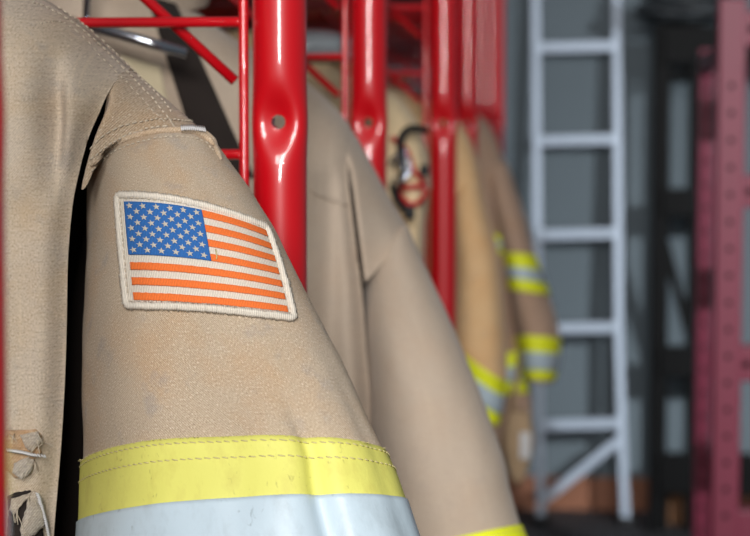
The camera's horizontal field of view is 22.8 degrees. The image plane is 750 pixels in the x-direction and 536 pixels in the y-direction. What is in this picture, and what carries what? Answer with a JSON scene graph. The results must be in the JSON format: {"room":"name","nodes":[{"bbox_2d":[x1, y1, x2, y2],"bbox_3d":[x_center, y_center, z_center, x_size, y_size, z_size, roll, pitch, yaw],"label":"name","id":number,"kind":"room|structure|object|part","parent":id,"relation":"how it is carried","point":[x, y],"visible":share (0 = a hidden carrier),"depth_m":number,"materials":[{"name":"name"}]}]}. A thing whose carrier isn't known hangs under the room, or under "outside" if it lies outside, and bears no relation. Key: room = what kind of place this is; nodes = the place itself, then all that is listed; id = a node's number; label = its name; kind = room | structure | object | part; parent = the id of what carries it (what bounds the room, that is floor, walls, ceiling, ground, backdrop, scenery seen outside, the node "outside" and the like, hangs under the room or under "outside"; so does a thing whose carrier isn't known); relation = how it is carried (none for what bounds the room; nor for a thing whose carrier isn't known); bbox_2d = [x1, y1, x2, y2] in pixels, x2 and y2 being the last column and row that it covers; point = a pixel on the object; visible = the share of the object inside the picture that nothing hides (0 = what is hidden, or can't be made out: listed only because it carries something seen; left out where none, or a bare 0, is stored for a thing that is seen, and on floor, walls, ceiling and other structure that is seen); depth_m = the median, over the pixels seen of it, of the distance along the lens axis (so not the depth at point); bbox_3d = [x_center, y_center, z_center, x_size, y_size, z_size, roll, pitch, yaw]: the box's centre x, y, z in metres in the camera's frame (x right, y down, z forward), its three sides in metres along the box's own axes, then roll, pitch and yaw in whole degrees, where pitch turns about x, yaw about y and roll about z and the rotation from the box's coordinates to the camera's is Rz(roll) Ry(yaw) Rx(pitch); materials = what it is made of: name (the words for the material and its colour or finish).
{"room":"emergency services station","nodes":[
{"label":"emergency services station","id":0,"kind":"room"},
{"bbox_2d":[83,0,187,58],"bbox_3d":[-0.212,-0.228,1.451,0.136,0.131,0.026,2,5,20],"label":"hanger","id":1,"kind":"object","parent":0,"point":[120,34],"visible":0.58,"depth_m":1.44,"materials":[{"name":"silver metal"}]},
{"bbox_2d":[387,0,749,477],"bbox_3d":[2.173,-0.773,6.095,5.200,3.200,0.120,0,4,5],"label":"wall","id":2,"kind":"structure","parent":0,"point":[576,87],"depth_m":6.21,"materials":[{"name":"grey paint"}]},
{"bbox_2d":[507,475,749,511],"bbox_3d":[2.216,0.772,6.144,5.000,0.112,0.012,0,4,5],"label":"baseboard","id":3,"kind":"structure","parent":2,"relation":"attached to","point":[586,493],"depth_m":6.28,"materials":[{"name":"brown brick"}]},
{"bbox_2d":[516,509,709,535],"bbox_3d":[1.832,1.157,2.539,5.200,0.100,8.000,0,4,5],"label":"floor","id":4,"kind":"structure","parent":0,"point":[561,522],"depth_m":6.04,"materials":[{"name":"rubber"}]},
{"bbox_2d":[0,0,9,535],"bbox_3d":[-0.430,0.244,0.623,0.680,2.016,0.080,0,4,5],"label":"frame","id":5,"kind":"object","parent":4,"relation":"on","point":[4,441],"visible":1,"depth_m":0.57,"materials":[{"name":"red metal"}]},
{"bbox_2d":[74,0,307,292],"bbox_3d":[-0.358,0.199,1.207,0.680,2.016,0.080,0,4,5],"label":"frame","id":6,"kind":"object","parent":4,"relation":"on","point":[279,26],"visible":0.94,"depth_m":1.15,"materials":[{"name":"red metal"}]},
{"bbox_3d":[-0.082,-0.015,1.165,0.006,1.450,0.006,0,4,5],"label":"edge rod","id":7,"kind":"part","parent":6,"relation":"part of","materials":[{"name":"red metal"}]},
{"bbox_3d":[-0.059,0.209,1.180,0.035,2.000,0.033,0,4,5],"label":"post","id":8,"kind":"part","parent":6,"relation":"part of","materials":[{"name":"red metal"}]},
{"bbox_3d":[-0.310,-0.168,1.151,0.005,0.046,0.066,0,4,5],"label":"coat hook","id":9,"kind":"object","parent":6,"relation":"attached to","visible":0},
{"bbox_2d":[2,0,419,535],"bbox_3d":[-0.324,0.120,1.015,0.754,0.763,0.317,0,4,5],"label":"coat","id":10,"kind":"object","parent":9,"relation":"hanging from","point":[172,370],"visible":1,"depth_m":0.95,"materials":[{"name":"beige fabric"}]},
{"bbox_3d":[-0.060,0.152,0.963,0.198,0.152,0.192,0,4,5],"label":"reflective trim","id":11,"kind":"part","parent":10,"relation":"part of","materials":[{"name":"yellow fabric"}]},
{"bbox_2d":[230,0,387,191],"bbox_3d":[-0.304,0.153,1.803,0.680,2.016,0.080,0,4,5],"label":"frame","id":12,"kind":"object","parent":4,"relation":"on","point":[368,17],"visible":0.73,"depth_m":1.74,"materials":[{"name":"red metal"}]},
{"bbox_2d":[195,0,393,9],"bbox_3d":[-0.280,-0.310,2.067,0.560,0.013,0.550,0,4,5],"label":"wire shelf","id":13,"kind":"object","parent":12,"relation":"attached to","point":[225,5],"visible":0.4,"depth_m":2.31,"materials":[{"name":"red metal"}]},
{"bbox_2d":[307,29,350,63],"bbox_3d":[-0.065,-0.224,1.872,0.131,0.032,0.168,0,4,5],"label":"helmet","id":14,"kind":"object","parent":12,"relation":"hanging from","point":[318,40],"visible":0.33,"depth_m":1.82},
{"bbox_3d":[-0.028,-0.061,1.761,0.006,1.450,0.006,0,4,5],"label":"edge rod","id":15,"kind":"part","parent":12,"relation":"part of","materials":[{"name":"red metal"}]},
{"bbox_3d":[-0.006,0.163,1.776,0.035,2.000,0.033,0,4,5],"label":"post","id":16,"kind":"part","parent":12,"relation":"part of","materials":[{"name":"red metal"}]},
{"bbox_3d":[-0.219,-0.259,1.699,0.005,0.054,0.147,0,4,5],"label":"coat hook","id":17,"kind":"object","parent":12,"relation":"attached to","visible":0},
{"bbox_2d":[47,0,526,535],"bbox_3d":[-0.235,0.087,1.543,0.794,0.813,0.287,0,4,5],"label":"coat","id":18,"kind":"object","parent":17,"relation":"hanging from","point":[370,286],"visible":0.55,"depth_m":1.48,"materials":[{"name":"beige fabric"}]},
{"bbox_3d":[0.071,0.250,1.490,0.143,0.110,0.176,0,4,5],"label":"reflective trim","id":19,"kind":"part","parent":18,"relation":"part of","materials":[{"name":"yellow fabric"}]},
{"bbox_2d":[196,0,456,331],"bbox_3d":[-0.212,0.107,2.395,0.680,2.016,0.080,0,4,5],"label":"frame","id":20,"kind":"object","parent":4,"relation":"on","point":[443,19],"visible":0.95,"depth_m":2.34,"materials":[{"name":"red metal"}]},
{"bbox_2d":[199,3,430,32],"bbox_3d":[-0.184,-0.355,2.659,0.560,0.013,0.550,0,4,5],"label":"wire shelf","id":21,"kind":"object","parent":20,"relation":"attached to","point":[315,20],"visible":0.05,"depth_m":2.71,"materials":[{"name":"red metal"}]},
{"bbox_3d":[0.064,-0.107,2.353,0.006,1.450,0.006,0,4,5],"label":"edge rod","id":22,"kind":"part","parent":20,"relation":"part of","materials":[{"name":"red metal"}]},
{"bbox_3d":[0.086,0.118,2.368,0.035,2.000,0.033,0,4,5],"label":"post","id":23,"kind":"part","parent":20,"relation":"part of","materials":[{"name":"red metal"}]},
{"bbox_3d":[-0.131,-0.241,2.267,0.005,0.026,0.207,0,4,5],"label":"coat hook","id":24,"kind":"object","parent":20,"relation":"attached to","visible":0},
{"bbox_2d":[226,31,430,263],"bbox_3d":[-0.146,0.057,2.122,0.420,0.659,0.192,0,4,5],"label":"coat","id":25,"kind":"object","parent":24,"relation":"hanging from","point":[399,115],"visible":0.16,"depth_m":2.04,"materials":[{"name":"beige fabric"}]},
{"bbox_2d":[388,125,428,218],"bbox_3d":[0.038,-0.109,2.068,0.045,0.102,0.138,0,4,3],"label":"strap","id":26,"kind":"object","parent":25,"relation":"hanging from","point":[409,211],"visible":1,"depth_m":2.02,"materials":[{"name":"black fabric"}]},
{"bbox_2d":[390,135,427,205],"bbox_3d":[0.037,-0.106,2.033,0.041,0.079,0.024,0,4,5],"label":"strap","id":27,"kind":"object","parent":25,"relation":"hanging from","point":[422,185],"visible":0.88,"depth_m":2.03,"materials":[{"name":"red fabric"}]},
{"bbox_2d":[219,0,497,141],"bbox_3d":[-0.043,-0.031,4.182,0.680,2.016,0.080,0,4,5],"label":"frame","id":28,"kind":"object","parent":4,"relation":"on","point":[493,77],"visible":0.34,"depth_m":4.11,"materials":[{"name":"red metal"}]},
{"bbox_2d":[387,60,429,67],"bbox_3d":[-0.019,-0.494,4.446,0.560,0.013,0.550,0,4,5],"label":"wire shelf","id":29,"kind":"object","parent":28,"relation":"attached to","point":[390,63],"visible":0.02,"depth_m":4.66,"materials":[{"name":"red metal"}]},
{"bbox_3d":[0.256,-0.021,4.155,0.035,2.000,0.033,0,4,5],"label":"post","id":30,"kind":"part","parent":28,"relation":"part of","materials":[{"name":"red metal"}]},
{"bbox_2d":[349,0,477,157],"bbox_3d":[-0.153,0.061,2.990,0.680,2.016,0.080,0,4,5],"label":"frame","id":31,"kind":"object","parent":4,"relation":"on","point":[467,10],"visible":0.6,"depth_m":2.92,"materials":[{"name":"red metal"}]},
{"bbox_2d":[350,34,429,47],"bbox_3d":[-0.129,-0.402,3.254,0.560,0.013,0.550,0,4,5],"label":"wire shelf","id":32,"kind":"object","parent":31,"relation":"attached to","point":[393,40],"visible":0.04,"depth_m":3.38,"materials":[{"name":"red metal"}]},
{"bbox_2d":[393,0,430,5],"bbox_3d":[-0.106,-0.535,3.232,0.400,0.256,0.242,0,4,5],"label":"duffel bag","id":33,"kind":"object","parent":32,"relation":"on","point":[395,1],"visible":0.02,"depth_m":3.15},
{"bbox_3d":[0.145,0.071,2.963,0.035,2.000,0.033,0,4,5],"label":"post","id":34,"kind":"part","parent":31,"relation":"part of","materials":[{"name":"red metal"}]},
{"bbox_3d":[-0.085,-0.293,2.873,0.005,0.029,0.187,0,4,5],"label":"coat hook","id":35,"kind":"object","parent":31,"relation":"attached to","visible":0},
{"bbox_2d":[333,63,506,425],"bbox_3d":[-0.102,-0.013,2.715,0.592,0.606,0.232,0,4,5],"label":"coat","id":36,"kind":"object","parent":35,"relation":"hanging from","point":[480,306],"visible":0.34,"depth_m":2.62,"materials":[{"name":"beige fabric"}]},
{"bbox_3d":[0.144,0.156,2.678,0.094,0.124,0.179,0,4,5],"label":"reflective trim","id":37,"kind":"part","parent":36,"relation":"part of","materials":[{"name":"yellow fabric"}]},
{"bbox_2d":[388,0,489,124],"bbox_3d":[-0.098,0.015,3.586,0.680,2.016,0.080,0,4,5],"label":"frame","id":38,"kind":"object","parent":4,"relation":"on","point":[483,5],"visible":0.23,"depth_m":3.51,"materials":[{"name":"red metal"}]},
{"bbox_2d":[387,49,429,58],"bbox_3d":[-0.074,-0.448,3.850,0.560,0.013,0.550,0,4,5],"label":"wire shelf","id":39,"kind":"object","parent":38,"relation":"attached to","point":[413,53],"visible":0.02,"depth_m":3.98,"materials":[{"name":"red metal"}]},
{"bbox_3d":[0.201,0.025,3.559,0.035,2.000,0.033,0,4,5],"label":"post","id":40,"kind":"part","parent":38,"relation":"part of","materials":[{"name":"red metal"}]},
{"bbox_3d":[-0.021,-0.336,3.458,0.005,0.026,0.206,0,4,5],"label":"coat hook","id":41,"kind":"object","parent":38,"relation":"attached to","visible":0},
{"bbox_2d":[387,69,560,454],"bbox_3d":[-0.038,-0.015,3.295,0.733,0.682,0.229,0,4,5],"label":"coat","id":42,"kind":"object","parent":41,"relation":"hanging from","point":[532,329],"visible":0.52,"depth_m":3.21,"materials":[{"name":"brown fabric"}]},
{"bbox_3d":[0.172,-0.053,3.227,0.124,0.061,0.018,-2,5,-22],"label":"chest trim","id":43,"kind":"part","parent":42,"relation":"part of","materials":[{"name":"yellow fabric"}]},
{"bbox_3d":[0.241,0.188,3.280,0.064,0.086,0.169,4,6,39],"label":"chest trim","id":44,"kind":"part","parent":42,"relation":"part of","materials":[{"name":"yellow fabric"}]},
{"bbox_2d":[503,354,533,483],"bbox_3d":[0.250,0.255,3.143,0.052,0.215,0.067,3,5,31],"label":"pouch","id":45,"kind":"object","parent":42,"relation":"hanging from","point":[518,438],"visible":1,"depth_m":3.12,"materials":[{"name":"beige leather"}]},
{"bbox_3d":[0.261,0.009,3.257,0.094,0.082,0.160,0,4,5],"label":"reflective trim","id":46,"kind":"part","parent":42,"relation":"part of","materials":[{"name":"yellow fabric"}]},
{"bbox_3d":[0.283,0.153,3.242,0.083,0.090,0.156,0,4,5],"label":"reflective trim","id":47,"kind":"part","parent":42,"relation":"part of","materials":[{"name":"yellow fabric"}]},
{"bbox_2d":[490,0,503,161],"bbox_3d":[0.012,-0.077,4.777,0.680,2.016,0.080,0,4,5],"label":"frame","id":48,"kind":"object","parent":4,"relation":"on","point":[500,2],"visible":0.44,"depth_m":4.71,"materials":[{"name":"red metal"}]},
{"bbox_2d":[531,0,633,526],"bbox_3d":[0.675,-0.715,6.074,0.360,3.088,0.320,0,4,5],"label":"ladder","id":49,"kind":"object","parent":4,"relation":"on","point":[625,518],"visible":0.88,"depth_m":6.06,"materials":[{"name":"metal"}]},
{"bbox_3d":[0.530,-0.719,6.101,0.037,3.085,0.298,0,4,-4],"label":"rail","id":50,"kind":"part","parent":49,"relation":"part of","materials":[{"name":"metal"}]},
{"bbox_3d":[0.793,-0.716,6.076,0.048,3.073,0.300,-1,4,-7],"label":"rail","id":51,"kind":"part","parent":49,"relation":"part of","materials":[{"name":"metal"}]},
{"bbox_2d":[666,494,683,524],"bbox_3d":[1.010,0.769,6.110,0.100,0.123,0.140,0,4,5],"label":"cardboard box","id":52,"kind":"object","parent":4,"relation":"on","point":[674,503],"visible":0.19,"depth_m":6.04,"materials":[{"name":"brown cardboard"}]},
{"bbox_2d":[634,0,749,531],"bbox_3d":[1.360,-0.019,5.859,1.144,1.734,0.347,0,4,5],"label":"power rack","id":53,"kind":"object","parent":4,"relation":"on","point":[669,472],"depth_m":5.88,"materials":[{"name":"black metal"}]},
{"bbox_3d":[0.981,-0.826,5.832,0.312,0.121,0.238,-2,5,-19],"label":"hose coil","id":54,"kind":"part","parent":53,"relation":"part of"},
{"bbox_2d":[692,0,749,535],"bbox_3d":[0.992,0.247,3.734,0.670,1.530,0.612,0,4,5],"label":"power rack","id":55,"kind":"object","parent":4,"relation":"on","point":[722,201],"visible":1,"depth_m":3.46,"materials":[{"name":"red metal"}]},
{"bbox_3d":[0.684,-0.418,3.712,0.034,0.034,0.560,0,4,6],"label":"rail","id":56,"kind":"part","parent":55,"relation":"part of","materials":[{"name":"red metal"}]}
]}

